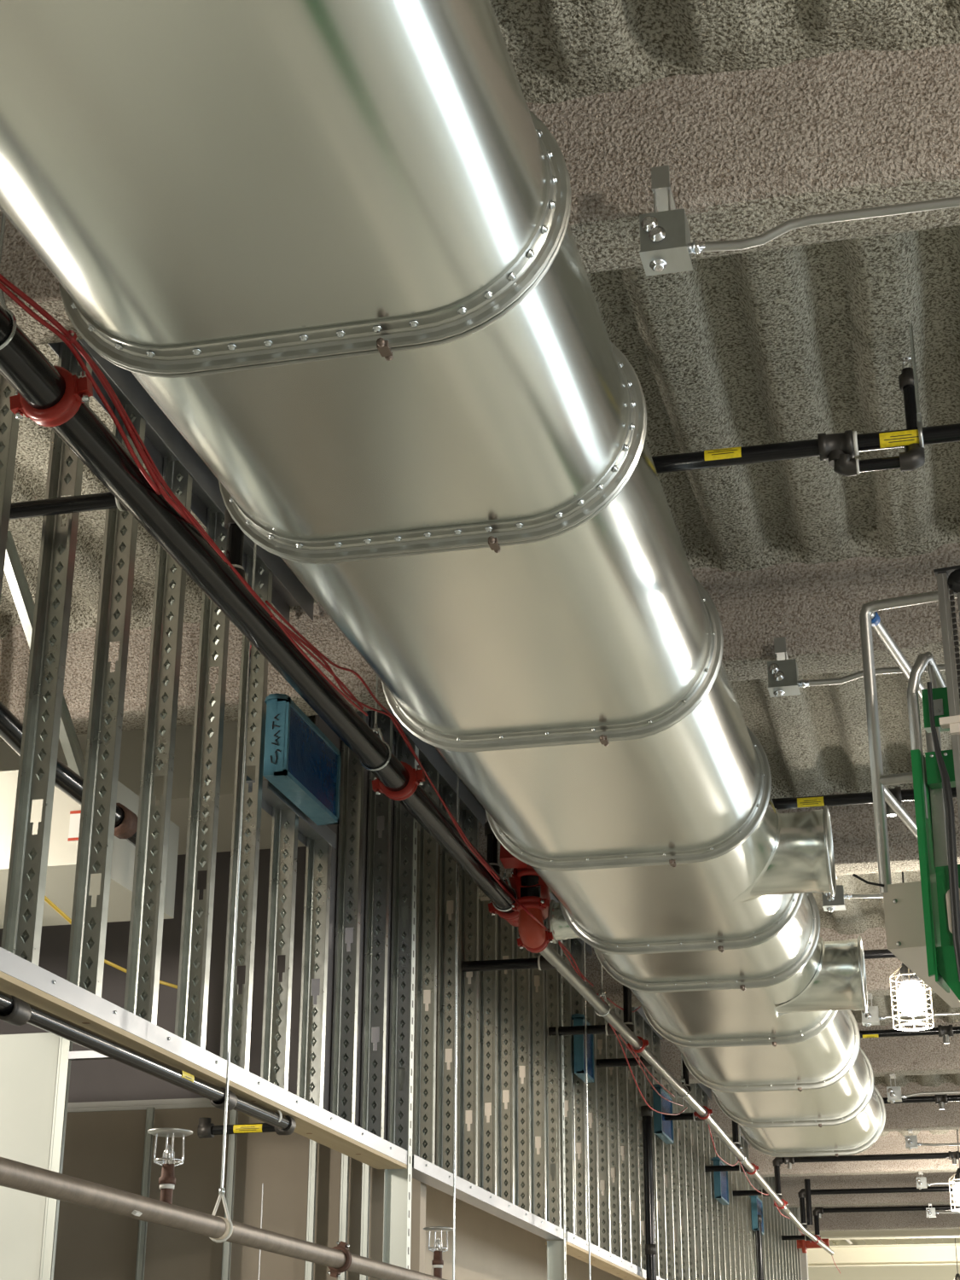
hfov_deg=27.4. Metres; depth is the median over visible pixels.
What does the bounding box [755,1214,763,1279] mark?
stud
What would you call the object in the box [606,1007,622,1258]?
stud
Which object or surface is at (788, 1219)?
stud
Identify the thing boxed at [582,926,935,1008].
beam
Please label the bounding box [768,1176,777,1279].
stud
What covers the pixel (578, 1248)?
beam
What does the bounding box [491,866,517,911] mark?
hanger
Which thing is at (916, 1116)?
beam
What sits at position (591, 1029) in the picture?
pipe
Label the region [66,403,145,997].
stud
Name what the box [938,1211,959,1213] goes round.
conduit
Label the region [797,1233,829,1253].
pipe fitting
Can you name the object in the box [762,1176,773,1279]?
stud
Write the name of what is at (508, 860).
switch
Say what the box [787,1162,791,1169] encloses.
outlet
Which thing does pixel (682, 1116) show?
pipe
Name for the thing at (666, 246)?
junction box
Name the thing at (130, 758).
ceiling beam
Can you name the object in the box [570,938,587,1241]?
stud
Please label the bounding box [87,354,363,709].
cable
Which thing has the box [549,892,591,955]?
track
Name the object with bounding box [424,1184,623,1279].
wall
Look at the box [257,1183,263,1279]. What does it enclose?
cord
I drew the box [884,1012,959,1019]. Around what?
conduit
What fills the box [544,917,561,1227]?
stud
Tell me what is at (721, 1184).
electrical box
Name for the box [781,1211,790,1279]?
stud
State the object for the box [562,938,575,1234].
stud
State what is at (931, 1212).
junction box
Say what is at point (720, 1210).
stud
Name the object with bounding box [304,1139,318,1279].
stud
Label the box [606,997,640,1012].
cable
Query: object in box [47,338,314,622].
track
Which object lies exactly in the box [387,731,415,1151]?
stud
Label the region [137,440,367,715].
cable
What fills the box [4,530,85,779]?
diagonal brace
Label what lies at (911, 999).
work light
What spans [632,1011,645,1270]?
stud
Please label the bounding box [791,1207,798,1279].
stud
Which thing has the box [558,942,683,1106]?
cable
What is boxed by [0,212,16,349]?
hanger
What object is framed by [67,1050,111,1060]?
track
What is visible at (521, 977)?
stud
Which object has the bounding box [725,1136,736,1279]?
stud
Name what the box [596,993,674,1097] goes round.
cable
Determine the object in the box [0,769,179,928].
wall
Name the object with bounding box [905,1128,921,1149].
junction box
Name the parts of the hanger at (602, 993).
threaded rod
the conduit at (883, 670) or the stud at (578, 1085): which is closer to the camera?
the conduit at (883, 670)
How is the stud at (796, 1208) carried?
on the wall
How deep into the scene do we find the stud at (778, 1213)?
23.87 m
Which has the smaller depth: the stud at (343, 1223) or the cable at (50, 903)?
the cable at (50, 903)
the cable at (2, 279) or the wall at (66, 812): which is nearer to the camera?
the cable at (2, 279)
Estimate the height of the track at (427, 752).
0.095 m
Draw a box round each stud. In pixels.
[0,373,19,602]
[1,339,93,965]
[39,1036,72,1279]
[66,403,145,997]
[123,456,192,1024]
[134,1107,155,1279]
[174,507,229,1049]
[219,554,273,1071]
[221,1109,238,1279]
[260,807,298,1090]
[296,837,331,1108]
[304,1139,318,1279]
[329,710,366,1124]
[337,1153,349,1279]
[359,1162,370,1279]
[360,709,392,1139]
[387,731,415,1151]
[413,758,439,1163]
[436,784,459,1175]
[457,807,479,1186]
[477,898,496,1195]
[496,913,514,1204]
[513,926,531,1212]
[529,919,546,1220]
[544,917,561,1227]
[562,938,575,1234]
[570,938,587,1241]
[583,1006,599,1247]
[595,1013,610,1252]
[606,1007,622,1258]
[616,1007,632,1263]
[624,1006,641,1268]
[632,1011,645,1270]
[644,1020,659,1277]
[651,1030,668,1279]
[660,1086,675,1279]
[664,1084,682,1279]
[672,1093,690,1279]
[680,1102,696,1279]
[685,1083,703,1279]
[692,1082,709,1279]
[700,1089,715,1279]
[707,1136,721,1279]
[715,1136,726,1279]
[717,1139,731,1279]
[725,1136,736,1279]
[727,1136,741,1279]
[730,1135,745,1279]
[736,1135,750,1279]
[742,1140,754,1279]
[748,1178,756,1279]
[750,1177,758,1197]
[757,1182,766,1279]
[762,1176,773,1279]
[762,1177,770,1279]
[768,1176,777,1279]
[770,1176,780,1279]
[775,1208,784,1279]
[776,1207,786,1279]
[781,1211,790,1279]
[785,1207,792,1279]
[787,1207,796,1279]
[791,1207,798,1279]
[794,1207,801,1279]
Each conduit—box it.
[699,196,959,251]
[808,663,959,686]
[849,893,883,898]
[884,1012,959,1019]
[905,1090,959,1097]
[920,1142,959,1146]
[930,1181,956,1185]
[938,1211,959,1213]
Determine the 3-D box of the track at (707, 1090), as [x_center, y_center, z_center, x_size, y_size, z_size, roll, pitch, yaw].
[1.812,3.797,17.350,0.102,0.095,2.700,-5,-23,13]
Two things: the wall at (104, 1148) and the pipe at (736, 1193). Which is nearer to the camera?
the wall at (104, 1148)
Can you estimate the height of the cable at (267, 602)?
0.172 m
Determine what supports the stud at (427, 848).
on the beam at (423, 1171)
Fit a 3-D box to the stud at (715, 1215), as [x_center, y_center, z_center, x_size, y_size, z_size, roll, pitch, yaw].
[2.165,5.399,18.268,0.092,1.540,0.041,-5,-23,13]
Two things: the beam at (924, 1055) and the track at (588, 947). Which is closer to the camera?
the track at (588, 947)
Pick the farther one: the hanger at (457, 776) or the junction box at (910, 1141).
the junction box at (910, 1141)
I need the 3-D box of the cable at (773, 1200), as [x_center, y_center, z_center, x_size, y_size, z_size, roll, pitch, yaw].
[3.331,6.242,21.260,0.009,0.091,3.269,-5,-23,13]
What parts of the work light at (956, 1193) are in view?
bulb, cord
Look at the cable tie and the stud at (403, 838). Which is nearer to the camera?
the cable tie
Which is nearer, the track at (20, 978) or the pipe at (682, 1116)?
the track at (20, 978)
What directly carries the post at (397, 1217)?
on the floor
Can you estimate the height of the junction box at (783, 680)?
0.218 m
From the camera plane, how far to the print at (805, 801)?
9.03 m
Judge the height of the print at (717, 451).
0.018 m
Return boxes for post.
[382,744,418,1269]
[546,940,566,1279]
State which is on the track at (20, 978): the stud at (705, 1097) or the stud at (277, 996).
the stud at (277, 996)
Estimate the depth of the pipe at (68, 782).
6.39 m
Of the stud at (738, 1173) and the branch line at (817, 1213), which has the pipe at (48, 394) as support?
the branch line at (817, 1213)
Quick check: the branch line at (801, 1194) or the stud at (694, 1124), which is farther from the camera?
the branch line at (801, 1194)
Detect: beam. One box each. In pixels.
[0,43,959,344]
[0,542,959,741]
[0,719,305,855]
[411,1154,563,1239]
[478,788,959,896]
[545,1231,663,1279]
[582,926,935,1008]
[660,1018,959,1084]
[703,1082,959,1137]
[748,1129,959,1177]
[777,1172,959,1207]
[805,1204,959,1232]
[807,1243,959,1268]
[811,1228,959,1239]
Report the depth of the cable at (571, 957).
12.11 m
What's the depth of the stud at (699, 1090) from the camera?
17.61 m
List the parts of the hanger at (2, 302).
threaded rod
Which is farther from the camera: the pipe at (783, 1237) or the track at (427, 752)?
the pipe at (783, 1237)
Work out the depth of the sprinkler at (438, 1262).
8.15 m
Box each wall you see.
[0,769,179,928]
[0,846,426,1279]
[311,715,726,1276]
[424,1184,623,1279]
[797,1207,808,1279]
[808,1265,959,1279]
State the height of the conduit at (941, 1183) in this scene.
0.030 m
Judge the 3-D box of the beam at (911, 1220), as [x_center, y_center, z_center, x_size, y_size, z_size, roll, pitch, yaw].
[7.409,7.566,26.111,14.500,0.436,0.288,-5,-23,13]
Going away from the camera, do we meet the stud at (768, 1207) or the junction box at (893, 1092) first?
the junction box at (893, 1092)
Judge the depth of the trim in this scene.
9.52 m
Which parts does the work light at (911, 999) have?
cord, bulb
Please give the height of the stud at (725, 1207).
1.930 m
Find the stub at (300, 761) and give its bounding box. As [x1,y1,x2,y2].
[262,692,341,825]
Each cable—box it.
[0,273,226,561]
[0,281,161,494]
[44,896,177,989]
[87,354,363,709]
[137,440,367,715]
[265,600,500,879]
[270,615,491,871]
[477,857,593,986]
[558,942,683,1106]
[558,942,687,1115]
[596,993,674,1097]
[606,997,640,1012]
[708,1124,738,1166]
[738,1159,768,1195]
[773,1199,802,1233]
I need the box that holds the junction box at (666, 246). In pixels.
[639,164,705,276]
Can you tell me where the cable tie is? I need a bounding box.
[63,330,76,343]
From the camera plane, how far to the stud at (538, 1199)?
11.33 m
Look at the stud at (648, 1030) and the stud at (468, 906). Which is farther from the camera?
the stud at (648, 1030)
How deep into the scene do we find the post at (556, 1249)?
11.62 m
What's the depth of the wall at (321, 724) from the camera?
8.58 m
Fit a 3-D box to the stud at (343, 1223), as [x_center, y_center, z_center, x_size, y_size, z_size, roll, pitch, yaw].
[-0.619,3.588,8.617,0.035,3.090,0.083,-5,-23,13]
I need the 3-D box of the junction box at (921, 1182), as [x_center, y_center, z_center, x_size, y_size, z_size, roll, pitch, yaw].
[4.711,5.728,20.917,0.147,0.225,0.186,-5,-23,13]
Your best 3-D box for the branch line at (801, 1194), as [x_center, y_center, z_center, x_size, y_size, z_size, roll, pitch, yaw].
[6.250,6.376,22.272,5.242,0.444,0.084,-5,-23,13]
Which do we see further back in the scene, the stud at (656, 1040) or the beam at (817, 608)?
the stud at (656, 1040)
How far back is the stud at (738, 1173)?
20.14 m
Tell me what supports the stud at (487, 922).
on the beam at (423, 1171)
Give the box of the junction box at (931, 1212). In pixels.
[925,1203,938,1218]
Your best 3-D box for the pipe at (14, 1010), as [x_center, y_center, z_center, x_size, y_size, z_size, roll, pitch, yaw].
[-1.278,1.110,5.519,0.390,0.099,3.728,-5,-23,13]
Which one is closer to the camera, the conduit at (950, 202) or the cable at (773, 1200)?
the conduit at (950, 202)
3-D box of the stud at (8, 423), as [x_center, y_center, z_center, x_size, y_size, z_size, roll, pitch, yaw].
[-1.314,-0.177,5.211,0.092,1.930,0.041,-5,-23,13]
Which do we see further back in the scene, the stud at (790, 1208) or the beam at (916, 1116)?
the stud at (790, 1208)
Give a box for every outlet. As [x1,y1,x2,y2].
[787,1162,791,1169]
[885,802,896,816]
[938,1101,944,1110]
[942,1034,949,1044]
[952,1157,956,1164]
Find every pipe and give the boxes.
[0,305,834,1255]
[0,701,137,846]
[0,990,296,1138]
[0,1157,447,1279]
[9,491,127,519]
[461,954,556,971]
[548,1022,620,1035]
[596,1055,652,1067]
[640,1105,656,1279]
[664,1111,704,1121]
[704,1163,749,1172]
[732,1188,770,1196]
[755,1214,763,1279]
[781,1234,812,1240]
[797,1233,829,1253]
[804,1179,812,1225]
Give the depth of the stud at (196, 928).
6.61 m
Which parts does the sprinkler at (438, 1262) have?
head frame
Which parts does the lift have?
guard rail, toe plate, guard rail, green panel, chain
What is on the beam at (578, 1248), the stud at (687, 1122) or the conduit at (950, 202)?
the stud at (687, 1122)
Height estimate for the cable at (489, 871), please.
0.258 m
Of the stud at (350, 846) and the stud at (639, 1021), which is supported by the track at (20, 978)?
the stud at (350, 846)
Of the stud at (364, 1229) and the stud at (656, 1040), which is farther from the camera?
the stud at (656, 1040)
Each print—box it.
[238,1126,257,1130]
[708,448,737,454]
[802,799,820,804]
[884,434,918,442]
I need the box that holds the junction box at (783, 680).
[767,636,808,697]
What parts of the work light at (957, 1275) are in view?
cord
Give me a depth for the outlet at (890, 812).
8.93 m
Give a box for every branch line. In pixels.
[224,356,959,579]
[484,786,956,874]
[622,948,896,1031]
[681,1024,959,1092]
[731,1093,959,1148]
[772,1151,959,1199]
[797,1186,954,1228]
[812,1204,959,1237]
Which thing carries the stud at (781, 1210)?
on the wall
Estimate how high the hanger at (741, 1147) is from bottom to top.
0.806 m
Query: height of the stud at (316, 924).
1.059 m
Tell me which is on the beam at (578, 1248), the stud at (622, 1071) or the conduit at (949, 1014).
the stud at (622, 1071)
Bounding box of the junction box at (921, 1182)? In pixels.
[916,1171,930,1189]
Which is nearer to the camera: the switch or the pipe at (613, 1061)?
the switch
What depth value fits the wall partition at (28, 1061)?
8.02 m
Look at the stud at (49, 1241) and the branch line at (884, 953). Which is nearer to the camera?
the stud at (49, 1241)
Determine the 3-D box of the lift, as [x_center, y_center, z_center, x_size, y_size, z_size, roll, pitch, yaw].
[1.575,1.780,5.574,0.834,4.144,1.738,-9,-24,22]
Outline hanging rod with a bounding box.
[583,941,590,1279]
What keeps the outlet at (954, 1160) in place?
attached to the branch line at (776, 1162)
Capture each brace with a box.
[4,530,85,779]
[845,1239,854,1245]
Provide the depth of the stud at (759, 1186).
21.95 m
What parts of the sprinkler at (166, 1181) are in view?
head frame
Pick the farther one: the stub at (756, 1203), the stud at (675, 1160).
the stub at (756, 1203)
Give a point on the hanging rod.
(584, 941)
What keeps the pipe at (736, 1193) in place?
attached to the pipe at (48, 394)
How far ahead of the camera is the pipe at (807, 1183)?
21.63 m
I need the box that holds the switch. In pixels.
[499,843,528,868]
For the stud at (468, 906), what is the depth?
9.91 m
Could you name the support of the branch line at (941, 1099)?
on the pipe at (48, 394)
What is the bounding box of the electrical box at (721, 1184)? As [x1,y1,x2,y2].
[710,1157,729,1204]
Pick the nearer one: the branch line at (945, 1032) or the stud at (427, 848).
the stud at (427, 848)
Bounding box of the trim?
[67,1093,296,1112]
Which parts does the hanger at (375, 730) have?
threaded rod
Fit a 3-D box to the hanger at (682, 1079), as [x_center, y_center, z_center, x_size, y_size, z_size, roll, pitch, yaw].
[1.456,2.912,14.260,0.094,0.804,0.027,-5,-23,13]
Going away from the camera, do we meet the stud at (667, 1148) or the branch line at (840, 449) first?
the branch line at (840, 449)
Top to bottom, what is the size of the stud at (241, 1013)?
1.930 m
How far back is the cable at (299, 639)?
7.47 m
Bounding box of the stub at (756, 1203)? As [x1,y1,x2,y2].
[749,1195,763,1235]
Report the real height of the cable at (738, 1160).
0.181 m
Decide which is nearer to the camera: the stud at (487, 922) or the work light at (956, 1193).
the stud at (487, 922)
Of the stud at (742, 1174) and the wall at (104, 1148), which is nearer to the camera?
the wall at (104, 1148)
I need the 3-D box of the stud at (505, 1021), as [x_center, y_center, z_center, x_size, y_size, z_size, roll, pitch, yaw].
[0.136,2.071,10.682,0.092,1.930,0.041,-5,-23,13]
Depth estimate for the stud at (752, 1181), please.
21.22 m
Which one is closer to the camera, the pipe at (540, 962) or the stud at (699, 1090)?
the pipe at (540, 962)
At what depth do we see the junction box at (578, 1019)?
12.26 m
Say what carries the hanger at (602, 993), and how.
hanging from the ceiling
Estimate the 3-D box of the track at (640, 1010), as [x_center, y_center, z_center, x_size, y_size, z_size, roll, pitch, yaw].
[1.092,2.681,14.633,0.102,0.095,2.750,-5,-23,13]
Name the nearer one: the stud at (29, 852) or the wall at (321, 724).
the stud at (29, 852)
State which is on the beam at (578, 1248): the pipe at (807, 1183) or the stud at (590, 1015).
the stud at (590, 1015)
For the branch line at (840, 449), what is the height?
0.561 m
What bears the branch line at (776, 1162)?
attached to the pipe at (48, 394)
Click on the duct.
(332, 242)
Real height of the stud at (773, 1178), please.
1.930 m
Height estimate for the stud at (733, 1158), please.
1.930 m
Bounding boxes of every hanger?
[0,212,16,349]
[209,542,256,1242]
[359,674,391,771]
[452,774,459,1279]
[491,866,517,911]
[593,964,610,1016]
[675,1053,689,1098]
[735,1126,745,1162]
[908,322,924,447]
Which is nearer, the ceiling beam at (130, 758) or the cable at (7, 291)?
the cable at (7, 291)
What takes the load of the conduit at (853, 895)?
attached to the junction box at (830, 903)
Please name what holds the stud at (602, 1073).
on the beam at (578, 1248)
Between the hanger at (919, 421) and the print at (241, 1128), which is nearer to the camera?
the hanger at (919, 421)
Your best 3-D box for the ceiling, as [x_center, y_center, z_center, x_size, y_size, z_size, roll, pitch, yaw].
[5.086,3.487,16.699,14.870,0.123,41.000,-5,-23,13]
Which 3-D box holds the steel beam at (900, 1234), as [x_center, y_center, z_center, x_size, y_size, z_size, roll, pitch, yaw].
[7.789,8.154,27.545,14.500,0.340,0.260,-5,-23,13]
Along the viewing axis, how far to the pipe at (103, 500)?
5.59 m
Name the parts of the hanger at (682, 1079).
threaded rod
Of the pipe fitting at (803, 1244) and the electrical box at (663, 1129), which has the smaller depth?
the electrical box at (663, 1129)
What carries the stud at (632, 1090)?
on the beam at (578, 1248)
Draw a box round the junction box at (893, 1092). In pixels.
[886,1073,906,1103]
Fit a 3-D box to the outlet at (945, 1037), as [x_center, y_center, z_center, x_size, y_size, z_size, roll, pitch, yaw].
[3.314,2.838,13.985,0.044,0.060,0.042,-5,-23,13]
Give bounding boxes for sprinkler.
[147,1128,192,1204]
[423,1226,453,1278]
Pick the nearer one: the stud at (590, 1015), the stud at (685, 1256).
the stud at (590, 1015)
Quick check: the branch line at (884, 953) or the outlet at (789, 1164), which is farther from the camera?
the outlet at (789, 1164)
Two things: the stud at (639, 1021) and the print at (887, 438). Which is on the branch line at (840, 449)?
the print at (887, 438)
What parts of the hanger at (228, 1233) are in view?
threaded rod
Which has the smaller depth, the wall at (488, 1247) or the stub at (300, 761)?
the stub at (300, 761)
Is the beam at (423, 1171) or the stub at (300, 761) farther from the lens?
the beam at (423, 1171)
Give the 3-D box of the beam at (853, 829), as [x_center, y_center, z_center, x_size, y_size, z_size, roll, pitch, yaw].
[3.088,0.867,9.806,14.500,0.437,0.285,-5,-23,13]
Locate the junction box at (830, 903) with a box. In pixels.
[822,872,851,912]
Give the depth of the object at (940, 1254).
31.41 m
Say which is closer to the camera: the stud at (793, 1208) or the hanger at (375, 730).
the hanger at (375, 730)
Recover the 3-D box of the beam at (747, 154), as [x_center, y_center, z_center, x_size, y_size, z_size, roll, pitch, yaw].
[1.703,-1.281,4.578,14.500,0.436,0.287,-5,-23,13]
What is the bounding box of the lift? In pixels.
[852,564,959,1007]
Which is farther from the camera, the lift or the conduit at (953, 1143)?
the conduit at (953, 1143)
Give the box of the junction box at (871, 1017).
[861,993,884,1026]
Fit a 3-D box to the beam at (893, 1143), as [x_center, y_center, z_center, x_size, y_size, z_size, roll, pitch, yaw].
[5.981,5.352,20.722,14.500,0.438,0.285,-5,-23,13]
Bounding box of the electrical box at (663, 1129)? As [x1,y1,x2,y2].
[650,1084,674,1144]
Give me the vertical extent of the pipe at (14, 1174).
0.124 m
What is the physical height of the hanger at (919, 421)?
0.408 m
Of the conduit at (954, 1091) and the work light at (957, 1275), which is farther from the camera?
the work light at (957, 1275)
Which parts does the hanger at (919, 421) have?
threaded rod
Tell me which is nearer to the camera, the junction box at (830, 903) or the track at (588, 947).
the junction box at (830, 903)
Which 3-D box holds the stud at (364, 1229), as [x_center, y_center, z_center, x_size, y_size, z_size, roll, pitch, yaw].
[-0.520,3.579,8.594,0.035,3.090,0.083,-5,-23,13]
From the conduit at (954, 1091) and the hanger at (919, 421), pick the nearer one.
the hanger at (919, 421)
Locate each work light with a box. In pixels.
[889,871,934,1030]
[948,1128,959,1211]
[953,1237,959,1279]
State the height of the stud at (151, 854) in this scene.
1.930 m
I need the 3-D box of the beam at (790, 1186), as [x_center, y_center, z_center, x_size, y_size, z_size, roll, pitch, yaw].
[6.695,6.458,23.418,14.500,0.437,0.292,-5,-23,13]
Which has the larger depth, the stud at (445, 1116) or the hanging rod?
the hanging rod
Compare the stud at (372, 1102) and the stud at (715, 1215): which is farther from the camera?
the stud at (715, 1215)
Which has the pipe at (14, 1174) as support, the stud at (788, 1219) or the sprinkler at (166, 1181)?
the sprinkler at (166, 1181)
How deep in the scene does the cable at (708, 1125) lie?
15.80 m
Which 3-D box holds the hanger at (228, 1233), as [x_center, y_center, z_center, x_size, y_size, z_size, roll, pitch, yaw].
[-0.769,0.600,6.319,0.082,2.564,0.056,-5,-23,13]
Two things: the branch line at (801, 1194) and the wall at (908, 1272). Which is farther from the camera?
the wall at (908, 1272)
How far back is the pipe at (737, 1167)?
17.94 m
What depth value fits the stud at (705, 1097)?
17.98 m
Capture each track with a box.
[0,947,407,1169]
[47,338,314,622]
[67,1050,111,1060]
[245,775,336,849]
[366,709,485,827]
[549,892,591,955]
[634,1006,662,1040]
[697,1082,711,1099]
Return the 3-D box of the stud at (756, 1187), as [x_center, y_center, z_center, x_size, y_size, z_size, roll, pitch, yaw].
[3.035,6.567,21.624,0.092,1.930,0.041,-5,-23,13]
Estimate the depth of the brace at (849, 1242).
31.27 m
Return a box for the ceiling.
[0,0,959,1245]
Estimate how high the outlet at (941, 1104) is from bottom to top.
0.060 m
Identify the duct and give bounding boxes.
[0,0,885,1157]
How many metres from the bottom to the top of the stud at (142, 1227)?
3.090 m
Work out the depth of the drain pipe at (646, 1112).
14.17 m
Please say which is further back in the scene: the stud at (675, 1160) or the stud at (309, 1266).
the stud at (675, 1160)
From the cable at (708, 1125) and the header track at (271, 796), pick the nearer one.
the header track at (271, 796)
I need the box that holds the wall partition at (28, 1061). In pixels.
[0,1032,72,1279]
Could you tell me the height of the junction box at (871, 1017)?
0.258 m
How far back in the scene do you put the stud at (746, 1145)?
20.93 m
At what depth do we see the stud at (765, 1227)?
22.38 m
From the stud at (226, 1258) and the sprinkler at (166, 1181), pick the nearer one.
the sprinkler at (166, 1181)

